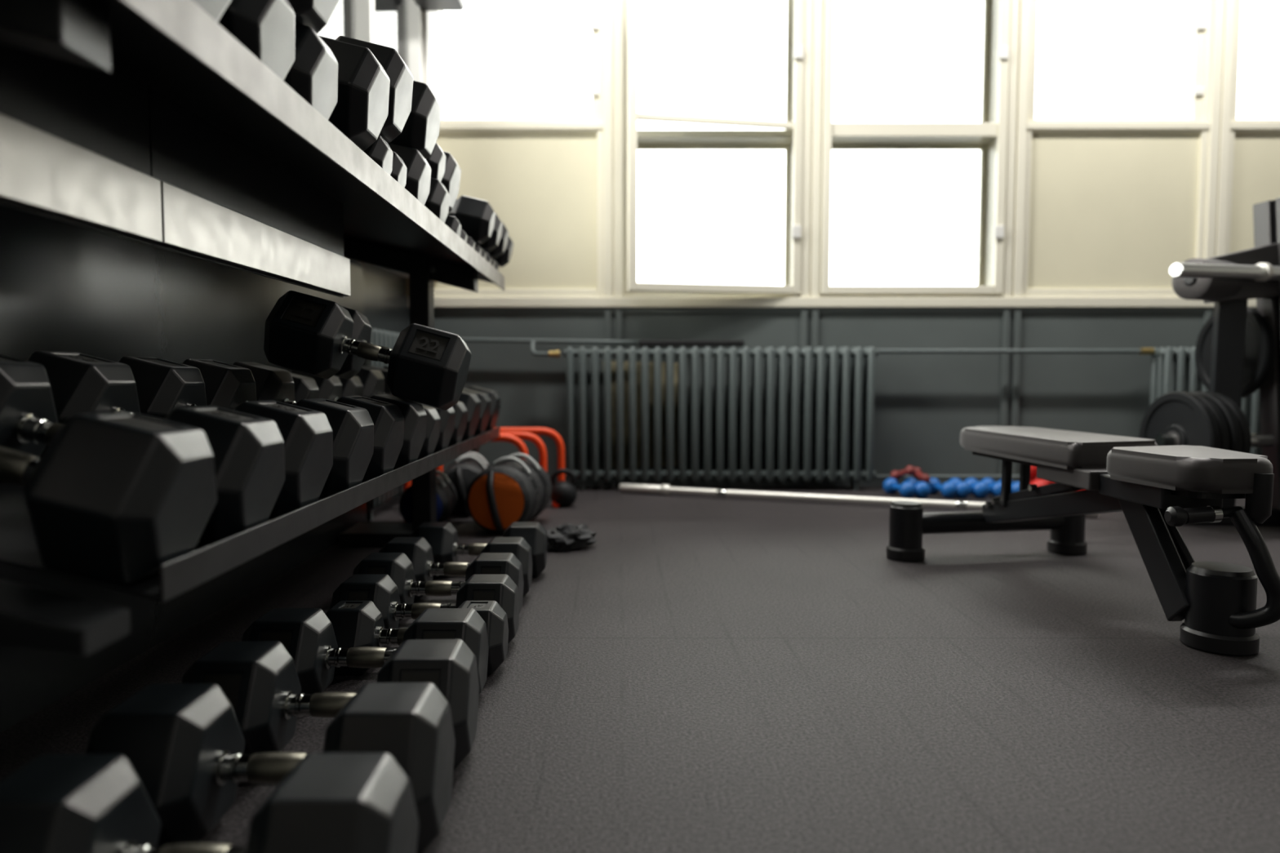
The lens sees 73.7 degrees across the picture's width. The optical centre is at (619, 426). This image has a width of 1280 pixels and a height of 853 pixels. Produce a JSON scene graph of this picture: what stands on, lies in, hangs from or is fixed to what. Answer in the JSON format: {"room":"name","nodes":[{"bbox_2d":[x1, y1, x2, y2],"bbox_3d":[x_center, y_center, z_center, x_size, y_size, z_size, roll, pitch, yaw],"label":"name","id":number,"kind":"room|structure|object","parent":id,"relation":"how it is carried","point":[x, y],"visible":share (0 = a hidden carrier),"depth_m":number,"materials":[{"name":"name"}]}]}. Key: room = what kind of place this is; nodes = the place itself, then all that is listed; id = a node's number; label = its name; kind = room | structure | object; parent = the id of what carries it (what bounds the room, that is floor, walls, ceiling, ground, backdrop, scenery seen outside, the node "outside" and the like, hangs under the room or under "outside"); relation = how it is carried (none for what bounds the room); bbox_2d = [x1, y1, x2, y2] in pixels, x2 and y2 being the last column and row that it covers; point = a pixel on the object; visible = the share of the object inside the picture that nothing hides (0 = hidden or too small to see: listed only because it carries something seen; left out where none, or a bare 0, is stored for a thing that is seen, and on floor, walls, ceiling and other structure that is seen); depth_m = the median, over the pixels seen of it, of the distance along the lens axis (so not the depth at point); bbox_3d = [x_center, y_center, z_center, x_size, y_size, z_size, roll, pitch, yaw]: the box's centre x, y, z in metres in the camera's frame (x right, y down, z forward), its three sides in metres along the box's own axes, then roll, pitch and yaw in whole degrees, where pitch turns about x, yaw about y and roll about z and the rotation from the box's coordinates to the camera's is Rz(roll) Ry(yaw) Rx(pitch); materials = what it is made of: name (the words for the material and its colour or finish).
{"room":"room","nodes":[
{"label":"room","id":0,"kind":"room"},
{"bbox_2d":[0,10,444,733],"bbox_3d":[-1.033,-1.022,0.272,0.316,3.050,7.867,0,3,0],"label":"wall","id":1,"kind":"structure","parent":0,"point":[64,286],"depth_m":1.59,"materials":[{"name":"grey paint"}]},
{"bbox_2d":[317,0,423,82],"bbox_3d":[-0.944,-1.474,3.091,0.100,1.570,1.502,0,3,1],"label":"window","id":2,"kind":"structure","parent":1,"relation":"in","point":[397,24],"depth_m":3.44,"materials":[{"name":"white paint"}]},
{"bbox_2d":[413,0,464,10],"bbox_3d":[-0.795,-2.026,3.791,0.210,0.340,0.318,0,3,0],"label":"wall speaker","id":3,"kind":"object","parent":1,"relation":"attached to","point":[424,5],"visible":0.82,"depth_m":3.75,"materials":[{"name":"black plastic"}]},
{"bbox_2d":[0,486,1279,852],"bbox_3d":[1.950,0.553,0.312,7.100,0.100,8.160,0,3,0],"label":"floor","id":4,"kind":"structure","parent":0,"point":[706,673],"depth_m":1.41,"materials":[{"name":"rubber"}]},
{"bbox_2d":[0,753,418,852],"bbox_3d":[-0.383,0.394,0.769,0.374,0.163,0.186,0,3,-1],"label":"dumbbell","id":5,"kind":"object","parent":4,"relation":"on","point":[327,802],"visible":1,"depth_m":0.74,"materials":[{"name":"black rubber"}]},
{"bbox_2d":[0,0,505,656],"bbox_3d":[-0.641,-0.075,1.774,0.461,0.986,2.630,0,3,0],"label":"dumbbell rack","id":6,"kind":"object","parent":4,"relation":"on","point":[146,122],"visible":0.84,"depth_m":1.05,"materials":[{"name":"black metal"}]},
{"bbox_2d":[0,411,217,585],"bbox_3d":[-0.639,0.033,0.855,0.439,0.234,0.171,0,3,1],"label":"dumbbell","id":7,"kind":"object","parent":6,"relation":"on","point":[114,497],"visible":0.96,"depth_m":0.80,"materials":[{"name":"black rubber"}]},
{"bbox_2d":[0,354,284,545],"bbox_3d":[-0.639,0.022,1.040,0.439,0.234,0.171,0,3,1],"label":"dumbbell","id":8,"kind":"object","parent":6,"relation":"on","point":[247,450],"visible":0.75,"depth_m":1.01,"materials":[{"name":"black rubber"}]},
{"bbox_2d":[0,481,324,601],"bbox_3d":[-0.654,0.033,1.950,0.435,0.136,2.290,0,3,0],"label":"shelf","id":9,"kind":"object","parent":6,"relation":"attached to","point":[19,548],"depth_m":0.90,"materials":[{"name":"black metal"}]},
{"bbox_2d":[26,351,333,519],"bbox_3d":[-0.640,0.010,1.226,0.440,0.236,0.174,0,3,3],"label":"dumbbell","id":10,"kind":"object","parent":6,"relation":"on","point":[81,384],"visible":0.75,"depth_m":1.18,"materials":[{"name":"black rubber"}]},
{"bbox_2d":[191,0,231,22],"bbox_3d":[-0.618,-0.505,0.858,0.429,0.222,0.160,0,3,0],"label":"dumbbell","id":11,"kind":"object","parent":6,"relation":"on","point":[215,9],"visible":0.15,"depth_m":0.89,"materials":[{"name":"black rubber"}]},
{"bbox_2d":[117,355,373,497],"bbox_3d":[-0.639,0.000,1.435,0.439,0.234,0.171,0,3,3],"label":"dumbbell","id":12,"kind":"object","parent":6,"relation":"on","point":[163,386],"visible":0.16,"depth_m":1.39,"materials":[{"name":"black rubber"}]},
{"bbox_2d":[217,0,294,80],"bbox_3d":[-0.618,-0.515,1.034,0.429,0.222,0.160,0,3,0],"label":"dumbbell","id":13,"kind":"object","parent":6,"relation":"on","point":[265,28],"visible":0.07,"depth_m":1.00,"materials":[{"name":"black rubber"}]},
{"bbox_2d":[181,359,404,482],"bbox_3d":[-0.639,-0.012,1.640,0.439,0.234,0.171,0,3,3],"label":"dumbbell","id":14,"kind":"object","parent":6,"relation":"on","point":[227,386],"visible":0.2,"depth_m":1.59,"materials":[{"name":"black rubber"}]},
{"bbox_2d":[263,290,471,410],"bbox_3d":[-0.506,-0.152,1.729,0.403,0.241,0.170,0,3,0],"label":"dumbbell","id":15,"kind":"object","parent":14,"relation":"on","point":[304,333],"visible":1,"depth_m":1.67,"materials":[{"name":"black rubber"}]},
{"bbox_2d":[109,0,493,283],"bbox_3d":[-0.632,-0.500,1.769,0.435,0.136,2.590,0,3,0],"label":"shelf","id":16,"kind":"object","parent":6,"relation":"attached to","point":[156,86],"depth_m":1.22,"materials":[{"name":"black metal"}]},
{"bbox_2d":[283,23,337,119],"bbox_3d":[-0.619,-0.524,1.200,0.429,0.220,0.157,0,3,0],"label":"dumbbell","id":17,"kind":"object","parent":6,"relation":"on","point":[313,74],"visible":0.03,"depth_m":1.16,"materials":[{"name":"black rubber"}]},
{"bbox_2d":[288,0,339,33],"bbox_3d":[-0.602,-0.657,1.161,0.429,0.222,0.160,0,3,0],"label":"dumbbell","id":18,"kind":"object","parent":17,"relation":"on","point":[316,14],"visible":0.45,"depth_m":1.16,"materials":[{"name":"black rubber"}]},
{"bbox_2d":[231,361,426,469],"bbox_3d":[-0.640,-0.023,1.843,0.439,0.232,0.169,0,3,3],"label":"dumbbell","id":19,"kind":"object","parent":6,"relation":"on","point":[272,383],"visible":0.21,"depth_m":1.80,"materials":[{"name":"black rubber"}]},
{"bbox_2d":[333,306,392,379],"bbox_3d":[-0.527,-0.162,1.909,0.336,0.222,0.170,0,3,0],"label":"dumbbell","id":20,"kind":"object","parent":19,"relation":"on","point":[353,364],"visible":0.15,"depth_m":1.88,"materials":[{"name":"black rubber"}]},
{"bbox_2d":[319,35,390,151],"bbox_3d":[-0.605,-0.586,1.419,0.431,0.230,0.169,0,3,0],"label":"dumbbell","id":21,"kind":"object","parent":6,"relation":"on","point":[360,112],"visible":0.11,"depth_m":1.37,"materials":[{"name":"black rubber"}]},
{"bbox_2d":[290,373,440,460],"bbox_3d":[-0.643,-0.025,2.016,0.435,0.214,0.148,0,3,3],"label":"dumbbell","id":22,"kind":"object","parent":6,"relation":"on","point":[305,388],"visible":0.07,"depth_m":1.98,"materials":[{"name":"black rubber"}]},
{"bbox_2d":[289,369,455,453],"bbox_3d":[-0.640,-0.038,2.171,0.437,0.224,0.160,0,3,3],"label":"dumbbell","id":23,"kind":"object","parent":6,"relation":"on","point":[331,388],"visible":0.09,"depth_m":2.13,"materials":[{"name":"black rubber"}]},
{"bbox_2d":[363,134,393,174],"bbox_3d":[-0.584,-0.514,1.557,0.333,0.160,0.108,0,3,0],"label":"dumbbell","id":24,"kind":"object","parent":6,"relation":"on","point":[380,151],"visible":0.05,"depth_m":1.53,"materials":[{"name":"black rubber"}]},
{"bbox_2d":[335,35,413,142],"bbox_3d":[-0.604,-0.655,1.580,0.432,0.232,0.171,0,3,0],"label":"dumbbell","id":25,"kind":"object","parent":24,"relation":"on","point":[401,85],"visible":0.08,"depth_m":1.54,"materials":[{"name":"black rubber"}]},
{"bbox_2d":[390,151,407,187],"bbox_3d":[-0.584,-0.519,1.663,0.333,0.157,0.105,0,3,0],"label":"dumbbell","id":26,"kind":"object","parent":6,"relation":"on","point":[398,173],"visible":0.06,"depth_m":1.64,"materials":[{"name":"black rubber"}]},
{"bbox_2d":[338,375,467,447],"bbox_3d":[-0.641,-0.046,2.357,0.436,0.219,0.154,0,3,3],"label":"dumbbell","id":27,"kind":"object","parent":6,"relation":"on","point":[353,386],"visible":0.04,"depth_m":2.32,"materials":[{"name":"black rubber"}]},
{"bbox_2d":[387,142,431,204],"bbox_3d":[-0.619,-0.558,1.813,0.428,0.218,0.154,0,3,0],"label":"dumbbell","id":28,"kind":"object","parent":6,"relation":"on","point":[419,171],"visible":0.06,"depth_m":1.77,"materials":[{"name":"black rubber"}]},
{"bbox_2d":[389,80,441,159],"bbox_3d":[-0.604,-0.693,1.833,0.432,0.232,0.171,0,3,0],"label":"dumbbell","id":29,"kind":"object","parent":28,"relation":"on","point":[420,131],"visible":0.11,"depth_m":1.78,"materials":[{"name":"black rubber"}]},
{"bbox_2d":[355,366,480,442],"bbox_3d":[-0.638,-0.067,2.551,0.440,0.239,0.177,0,3,3],"label":"dumbbell","id":30,"kind":"object","parent":6,"relation":"on","point":[372,380],"visible":0.12,"depth_m":2.50,"materials":[{"name":"black rubber"}]},
{"bbox_2d":[365,365,491,436],"bbox_3d":[-0.639,-0.078,2.766,0.440,0.236,0.174,0,3,3],"label":"dumbbell","id":31,"kind":"object","parent":6,"relation":"on","point":[486,402],"visible":0.1,"depth_m":2.72,"materials":[{"name":"black rubber"}]},
{"bbox_2d":[424,177,449,222],"bbox_3d":[-0.619,-0.563,2.023,0.425,0.205,0.139,0,3,0],"label":"dumbbell","id":32,"kind":"object","parent":6,"relation":"on","point":[437,201],"visible":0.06,"depth_m":1.98,"materials":[{"name":"black rubber"}]},
{"bbox_2d":[426,142,445,182],"bbox_3d":[-0.595,-0.659,2.041,0.354,0.172,0.118,0,3,0],"label":"dumbbell","id":33,"kind":"object","parent":32,"relation":"on","point":[437,160],"visible":0.09,"depth_m":2.01,"materials":[{"name":"black rubber"}]},
{"bbox_2d":[382,365,501,432],"bbox_3d":[-0.638,-0.092,2.985,0.440,0.239,0.177,0,3,3],"label":"dumbbell","id":34,"kind":"object","parent":6,"relation":"on","point":[495,399],"visible":0.06,"depth_m":2.94,"materials":[{"name":"black rubber"}]},
{"bbox_2d":[444,214,461,236],"bbox_3d":[-0.556,-0.535,2.218,0.287,0.132,0.085,0,3,0],"label":"dumbbell","id":35,"kind":"object","parent":6,"relation":"on","point":[451,222],"visible":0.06,"depth_m":2.19,"materials":[{"name":"black rubber"}]},
{"bbox_2d":[440,151,461,213],"bbox_3d":[-0.629,-0.666,2.200,0.432,0.232,0.171,0,3,0],"label":"dumbbell","id":36,"kind":"object","parent":35,"relation":"on","point":[451,180],"visible":0.07,"depth_m":2.16,"materials":[{"name":"black rubber"}]},
{"bbox_2d":[466,236,475,249],"bbox_3d":[-0.558,-0.542,2.451,0.285,0.120,0.070,0,3,0],"label":"dumbbell","id":37,"kind":"object","parent":6,"relation":"on","point":[470,242],"visible":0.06,"depth_m":2.43,"materials":[{"name":"black rubber"}]},
{"bbox_2d":[475,242,481,254],"bbox_3d":[-0.558,-0.549,2.565,0.285,0.120,0.070,0,3,0],"label":"dumbbell","id":38,"kind":"object","parent":6,"relation":"on","point":[477,248],"visible":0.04,"depth_m":2.55,"materials":[{"name":"black rubber"}]},
{"bbox_2d":[448,195,495,244],"bbox_3d":[-0.554,-0.640,2.522,0.371,0.188,0.134,0,3,0],"label":"dumbbell","id":39,"kind":"object","parent":38,"relation":"on","point":[476,216],"visible":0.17,"depth_m":2.48,"materials":[{"name":"black rubber"}]},
{"bbox_2d":[480,247,486,259],"bbox_3d":[-0.558,-0.554,2.658,0.285,0.120,0.070,0,3,0],"label":"dumbbell","id":40,"kind":"object","parent":6,"relation":"on","point":[483,254],"visible":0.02,"depth_m":2.64,"materials":[{"name":"black rubber"}]},
{"bbox_2d":[475,213,502,251],"bbox_3d":[-0.554,-0.648,2.682,0.370,0.186,0.132,0,3,0],"label":"dumbbell","id":41,"kind":"object","parent":40,"relation":"on","point":[492,242],"visible":0.09,"depth_m":2.65,"materials":[{"name":"black rubber"}]},
{"bbox_2d":[490,256,495,266],"bbox_3d":[-0.558,-0.565,2.847,0.285,0.120,0.070,0,3,0],"label":"dumbbell","id":42,"kind":"object","parent":6,"relation":"on","point":[493,262],"visible":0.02,"depth_m":2.83,"materials":[{"name":"black rubber"}]},
{"bbox_2d":[484,221,508,257],"bbox_3d":[-0.554,-0.657,2.832,0.370,0.186,0.132,0,3,0],"label":"dumbbell","id":43,"kind":"object","parent":42,"relation":"on","point":[500,250],"visible":0.08,"depth_m":2.80,"materials":[{"name":"black rubber"}]},
{"bbox_2d":[492,235,513,266],"bbox_3d":[-0.557,-0.654,2.987,0.370,0.183,0.127,0,3,0],"label":"dumbbell","id":44,"kind":"object","parent":6,"relation":"on","point":[504,258],"visible":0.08,"depth_m":2.96,"materials":[{"name":"black rubber"}]},
{"bbox_2d":[85,682,455,852],"bbox_3d":[-0.383,0.384,0.960,0.374,0.162,0.185,0,3,-1],"label":"dumbbell","id":45,"kind":"object","parent":4,"relation":"on","point":[184,743],"visible":0.62,"depth_m":0.91,"materials":[{"name":"black rubber"}]},
{"bbox_2d":[181,639,479,770],"bbox_3d":[-0.385,0.377,1.156,0.374,0.152,0.174,0,3,-2],"label":"dumbbell","id":46,"kind":"object","parent":4,"relation":"on","point":[260,680],"visible":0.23,"depth_m":1.11,"materials":[{"name":"black rubber"}]},
{"bbox_2d":[241,608,488,694],"bbox_3d":[-0.405,0.371,1.371,0.374,0.140,0.160,0,3,0],"label":"dumbbell","id":47,"kind":"object","parent":4,"relation":"on","point":[308,635],"visible":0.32,"depth_m":1.34,"materials":[{"name":"black rubber"}]},
{"bbox_2d":[364,328,412,520],"bbox_3d":[-0.918,-0.027,3.435,0.074,0.700,0.860,0,3,1],"label":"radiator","id":48,"kind":"object","parent":4,"relation":"on","point":[387,339],"visible":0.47,"depth_m":3.19,"materials":[{"name":"grey metal"}]},
{"bbox_2d":[325,600,508,675],"bbox_3d":[-0.364,0.375,1.518,0.325,0.116,0.132,0,3,0],"label":"dumbbell","id":49,"kind":"object","parent":4,"relation":"on","point":[355,624],"visible":0.43,"depth_m":1.48,"materials":[{"name":"black rubber"}]},
{"bbox_2d":[330,574,519,644],"bbox_3d":[-0.374,0.360,1.660,0.349,0.130,0.148,0,3,0],"label":"dumbbell","id":50,"kind":"object","parent":4,"relation":"on","point":[380,589],"visible":0.53,"depth_m":1.62,"materials":[{"name":"black rubber"}]},
{"bbox_2d":[399,469,457,523],"bbox_3d":[-0.671,0.254,3.004,0.170,0.194,0.353,0,3,-3],"label":"bag","id":51,"kind":"object","parent":4,"relation":"on","point":[446,496],"visible":0.36,"depth_m":2.89,"materials":[{"name":"black fabric"}]},
{"bbox_2d":[352,552,524,621],"bbox_3d":[-0.385,0.346,1.822,0.349,0.139,0.158,0,3,0],"label":"dumbbell","id":52,"kind":"object","parent":4,"relation":"on","point":[397,566],"visible":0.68,"depth_m":1.79,"materials":[{"name":"black rubber"}]},
{"bbox_2d":[378,537,532,601],"bbox_3d":[-0.384,0.336,2.010,0.349,0.138,0.157,0,3,0],"label":"dumbbell","id":53,"kind":"object","parent":4,"relation":"on","point":[418,550],"visible":0.53,"depth_m":1.97,"materials":[{"name":"black rubber"}]},
{"bbox_2d":[404,433,528,491],"bbox_3d":[-0.600,0.182,3.287,0.491,0.300,0.148,0,3,0],"label":"mini hurdle","id":54,"kind":"object","parent":4,"relation":"on","point":[513,439],"visible":0.2,"depth_m":3.33,"materials":[{"name":"orange plastic"}]},
{"bbox_2d":[444,452,488,515],"bbox_3d":[-0.595,0.219,3.332,0.204,0.226,0.413,0,3,-6],"label":"ball","id":55,"kind":"object","parent":4,"relation":"on","point":[461,473],"visible":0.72,"depth_m":3.17,"materials":[{"name":"grey rubber"}]},
{"bbox_2d":[410,521,547,577],"bbox_3d":[-0.367,0.324,2.246,0.349,0.134,0.153,0,3,-1],"label":"dumbbell","id":56,"kind":"object","parent":4,"relation":"on","point":[442,537],"visible":0.61,"depth_m":2.20,"materials":[{"name":"black rubber"}]},
{"bbox_2d":[435,426,564,507],"bbox_3d":[-0.486,0.165,3.457,0.531,0.315,0.148,0,3,-3],"label":"mini hurdle","id":57,"kind":"object","parent":4,"relation":"on","point":[555,436],"visible":0.29,"depth_m":3.51,"materials":[{"name":"orange plastic"}]},
{"bbox_2d":[466,453,551,533],"bbox_3d":[-0.380,0.226,2.970,0.233,0.255,0.413,1,3,9],"label":"medicine ball","id":58,"kind":"object","parent":4,"relation":"on","point":[515,490],"visible":0.99,"depth_m":2.81,"materials":[{"name":"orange rubber"}]},
{"bbox_2d":[499,431,546,471],"bbox_3d":[-0.553,0.176,3.357,0.531,0.303,0.148,0,3,-2],"label":"mini hurdle","id":59,"kind":"object","parent":4,"relation":"on","point":[532,437],"visible":0.2,"depth_m":3.41,"materials":[{"name":"orange plastic"}]},
{"bbox_2d":[550,468,577,507],"bbox_3d":[-0.225,0.247,3.440,0.110,0.153,0.110,0,3,0],"label":"kettlebell","id":60,"kind":"object","parent":4,"relation":"on","point":[564,493],"visible":1,"depth_m":3.41,"materials":[{"name":"black metal"}]},
{"bbox_2d":[546,523,596,551],"bbox_3d":[-0.170,0.333,2.603,0.203,0.078,0.147,0,3,0],"label":"cloth bundle","id":61,"kind":"object","parent":4,"relation":"on","point":[565,537],"visible":0.8,"depth_m":2.56,"materials":[{"name":"black fabric"}]},
{"bbox_2d":[563,340,878,490],"bbox_3d":[0.462,-0.051,3.949,1.433,0.690,0.106,0,3,0],"label":"radiator","id":62,"kind":"object","parent":4,"relation":"on","point":[848,413],"depth_m":3.89,"materials":[{"name":"grey metal"}]},
{"bbox_2d":[461,337,639,357],"bbox_3d":[-0.360,-0.367,3.954,1.120,0.097,0.082,0,3,0],"label":"supply pipe","id":63,"kind":"object","parent":62,"relation":"attached to","point":[556,353],"visible":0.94,"depth_m":3.97,"materials":[{"name":"grey metal"}]},
{"bbox_2d":[873,475,1039,479],"bbox_3d":[1.830,0.238,4.020,1.340,0.020,0.020,0,3,0],"label":"pipe","id":64,"kind":"object","parent":62,"relation":"attached to","point":[877,477],"visible":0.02,"depth_m":4.01,"materials":[{"name":"metal"}]},
{"bbox_2d":[875,347,1157,355],"bbox_3d":[1.830,-0.350,3.966,1.340,0.032,0.032,0,3,0],"label":"pipe","id":65,"kind":"object","parent":62,"relation":"attached to","point":[1141,351],"visible":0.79,"depth_m":3.96,"materials":[{"name":"grey metal"}]},
{"bbox_2d":[618,483,1098,516],"bbox_3d":[0.887,0.296,3.503,1.899,0.048,0.049,1,4,22],"label":"barbell","id":66,"kind":"object","parent":4,"relation":"on","point":[664,490],"visible":0.7,"depth_m":3.56,"materials":[{"name":"silver metal"}]},
{"bbox_2d":[883,478,915,498],"bbox_3d":[1.228,0.270,3.742,0.073,0.073,0.202,-1,3,-13],"label":"dumbbell","id":67,"kind":"object","parent":4,"relation":"on","point":[907,490],"visible":1,"depth_m":3.67,"materials":[{"name":"blue"}]},
{"bbox_2d":[890,465,915,479],"bbox_3d":[1.258,0.207,3.785,0.046,0.075,0.122,-2,4,-31],"label":"dumbbell","id":68,"kind":"object","parent":67,"relation":"on","point":[909,470],"visible":0.99,"depth_m":3.77,"materials":[{"name":"red"}]},
{"bbox_2d":[902,477,930,498],"bbox_3d":[1.302,0.270,3.742,0.073,0.073,0.202,0,3,-1],"label":"dumbbell","id":69,"kind":"object","parent":4,"relation":"on","point":[922,489],"visible":0.67,"depth_m":3.65,"materials":[{"name":"blue"}]},
{"bbox_2d":[912,466,930,484],"bbox_3d":[1.346,0.221,3.813,0.048,0.069,0.127,0,3,-6],"label":"dumbbell","id":70,"kind":"object","parent":69,"relation":"on","point":[922,477],"visible":0.73,"depth_m":3.77,"materials":[{"name":"red"}]},
{"bbox_2d":[928,477,957,498],"bbox_3d":[1.410,0.270,3.742,0.073,0.073,0.202,-1,3,-9],"label":"dumbbell","id":71,"kind":"object","parent":4,"relation":"on","point":[948,490],"visible":0.89,"depth_m":3.66,"materials":[{"name":"blue"}]},
{"bbox_2d":[948,477,970,498],"bbox_3d":[1.487,0.270,3.742,0.073,0.073,0.202,1,3,10],"label":"dumbbell","id":72,"kind":"object","parent":4,"relation":"on","point":[963,488],"visible":0.75,"depth_m":3.65,"materials":[{"name":"blue"}]},
{"bbox_2d":[964,477,989,498],"bbox_3d":[1.564,0.270,3.742,0.073,0.073,0.202,0,3,7],"label":"dumbbell","id":73,"kind":"object","parent":4,"relation":"on","point":[980,490],"visible":0.89,"depth_m":3.66,"materials":[{"name":"blue"}]},
{"bbox_2d":[980,477,1000,497],"bbox_3d":[1.641,0.270,3.742,0.073,0.073,0.202,0,3,3],"label":"dumbbell","id":74,"kind":"object","parent":4,"relation":"on","point":[994,487],"visible":0.55,"depth_m":3.67,"materials":[{"name":"blue plastic"}]},
{"bbox_2d":[998,479,1019,493],"bbox_3d":[1.722,0.270,3.742,0.073,0.073,0.202,0,3,3],"label":"dumbbell","id":75,"kind":"object","parent":4,"relation":"on","point":[1015,486],"visible":0.22,"depth_m":3.66,"materials":[{"name":"blue"}]},
{"bbox_2d":[1030,477,1048,486],"bbox_3d":[1.815,0.265,3.721,0.084,0.084,0.197,1,3,11],"label":"dumbbell","id":76,"kind":"object","parent":4,"relation":"on","point":[1039,482],"visible":0.28,"depth_m":3.65,"materials":[{"name":"red"}]},
{"bbox_2d":[1040,478,1055,484],"bbox_3d":[1.905,0.265,3.721,0.084,0.084,0.197,0,3,-9],"label":"dumbbell","id":77,"kind":"object","parent":4,"relation":"on","point":[1046,481],"visible":0.02,"depth_m":3.75,"materials":[{"name":"red"}]},
{"bbox_2d":[1030,466,1036,478],"bbox_3d":[1.860,0.187,3.717,0.197,0.084,0.084,1,4,21],"label":"dumbbell","id":78,"kind":"object","parent":77,"relation":"on","point":[1033,468],"visible":0.12,"depth_m":3.70,"materials":[{"name":"red"}]},
{"bbox_2d":[885,426,1279,656],"bbox_3d":[1.079,0.215,2.065,0.618,0.374,1.065,0,3,0],"label":"weight bench","id":79,"kind":"object","parent":4,"relation":"on","point":[1158,490],"visible":1,"depth_m":1.74,"materials":[{"name":"black leather"}]},
{"bbox_2d":[1149,346,1262,455],"bbox_3d":[2.930,-0.036,3.949,0.918,0.660,0.123,0,3,0],"label":"radiator","id":80,"kind":"object","parent":4,"relation":"on","point":[1174,369],"visible":0.16,"depth_m":3.89,"materials":[{"name":"grey metal"}]},
{"bbox_2d":[1155,197,1279,524],"bbox_3d":[2.260,-0.227,2.987,0.989,1.150,0.307,-1,3,-9],"label":"rack","id":81,"kind":"object","parent":4,"relation":"on","point":[1228,281],"visible":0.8,"depth_m":2.97,"materials":[{"name":"grey metal"}]},
{"bbox_2d":[1138,391,1220,448],"bbox_3d":[1.935,0.051,2.959,0.040,0.344,0.344,0,3,-5],"label":"weight plate","id":82,"kind":"object","parent":81,"relation":"on","point":[1185,415],"visible":0.58,"depth_m":2.92,"materials":[{"name":"black rubber"}]},
{"bbox_2d":[1190,392,1230,449],"bbox_3d":[1.973,0.050,2.962,0.040,0.336,0.336,0,3,-5],"label":"weight plate","id":83,"kind":"object","parent":81,"relation":"on","point":[1220,420],"visible":0.09,"depth_m":2.81,"materials":[{"name":"black rubber"}]},
{"bbox_2d":[1190,391,1241,452],"bbox_3d":[2.011,0.050,2.966,0.040,0.344,0.344,0,3,-5],"label":"weight plate","id":84,"kind":"object","parent":81,"relation":"on","point":[1232,421],"visible":0.06,"depth_m":2.81,"materials":[{"name":"black rubber"}]},
{"bbox_2d":[1211,392,1251,453],"bbox_3d":[2.049,0.050,2.970,0.040,0.336,0.336,0,3,-5],"label":"weight plate","id":85,"kind":"object","parent":81,"relation":"on","point":[1242,419],"visible":0.08,"depth_m":2.81,"materials":[{"name":"black rubber"}]},
{"bbox_2d":[1195,306,1275,398],"bbox_3d":[2.235,-0.269,3.109,0.040,0.340,0.340,0,3,-4],"label":"weight plate","id":86,"kind":"object","parent":81,"relation":"on","point":[1260,344],"visible":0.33,"depth_m":3.02,"materials":[{"name":"black rubber"}]},
{"bbox_2d":[408,307,1256,486],"bbox_3d":[2.000,-0.145,4.177,6.600,0.850,0.264,0,3,0],"label":"wall","id":87,"kind":"structure","parent":0,"point":[923,402],"depth_m":4.05,"materials":[{"name":"grey paint"}]},
{"bbox_2d":[433,0,604,297],"bbox_3d":[-0.506,-1.538,4.032,0.867,1.852,0.114,0,3,0],"label":"window","id":88,"kind":"structure","parent":87,"relation":"in","point":[543,179],"depth_m":4.02,"materials":[{"name":"beige"}]},
{"bbox_2d":[603,0,623,297],"bbox_3d":[-0.027,-1.541,4.084,0.092,1.852,0.228,0,3,0],"label":"trim","id":89,"kind":"structure","parent":87,"relation":"attached to","point":[613,10],"depth_m":3.98,"materials":[{"name":"beige"}]},
{"bbox_2d":[623,0,804,297],"bbox_3d":[0.436,-1.535,3.991,0.835,1.852,0.375,0,3,0],"label":"window","id":90,"kind":"structure","parent":87,"relation":"in","point":[789,140],"depth_m":3.99,"materials":[{"name":"beige"}]},
{"bbox_2d":[799,0,823,297],"bbox_3d":[0.900,-1.541,4.084,0.092,1.852,0.228,0,3,0],"label":"trim","id":91,"kind":"structure","parent":87,"relation":"attached to","point":[813,9],"depth_m":3.98,"materials":[{"name":"beige"}]},
{"bbox_2d":[408,297,1256,307],"bbox_3d":[2.000,-0.593,4.147,6.600,0.048,0.272,0,3,0],"label":"trim","id":92,"kind":"structure","parent":87,"relation":"on","point":[439,302],"depth_m":4.01,"materials":[{"name":"beige"}]},
{"bbox_2d":[819,0,1010,297],"bbox_3d":[1.377,-1.539,4.064,0.863,1.852,0.230,0,3,0],"label":"window","id":93,"kind":"structure","parent":87,"relation":"in","point":[988,135],"depth_m":4.01,"materials":[{"name":"beige"}]},
{"bbox_2d":[1000,0,1030,297],"bbox_3d":[1.855,-1.541,4.084,0.092,1.852,0.228,0,3,0],"label":"trim","id":94,"kind":"structure","parent":87,"relation":"attached to","point":[1019,37],"depth_m":3.98,"materials":[{"name":"beige"}]},
{"bbox_2d":[1022,0,1212,297],"bbox_3d":[2.330,-1.538,4.032,0.858,1.852,0.114,0,3,0],"label":"window","id":95,"kind":"structure","parent":87,"relation":"in","point":[1111,205],"depth_m":4.03,"materials":[{"name":"beige"}]},
{"bbox_2d":[1180,0,1235,258],"bbox_3d":[2.805,-1.541,4.084,0.092,1.852,0.228,0,3,0],"label":"trim","id":96,"kind":"structure","parent":87,"relation":"attached to","point":[1223,11],"depth_m":3.98,"materials":[{"name":"beige"}]},
{"bbox_2d":[1225,0,1279,253],"bbox_3d":[3.280,-1.538,4.032,0.858,1.852,0.114,0,3,0],"label":"window","id":97,"kind":"structure","parent":87,"relation":"in","point":[1254,163],"depth_m":4.02,"materials":[{"name":"beige"}]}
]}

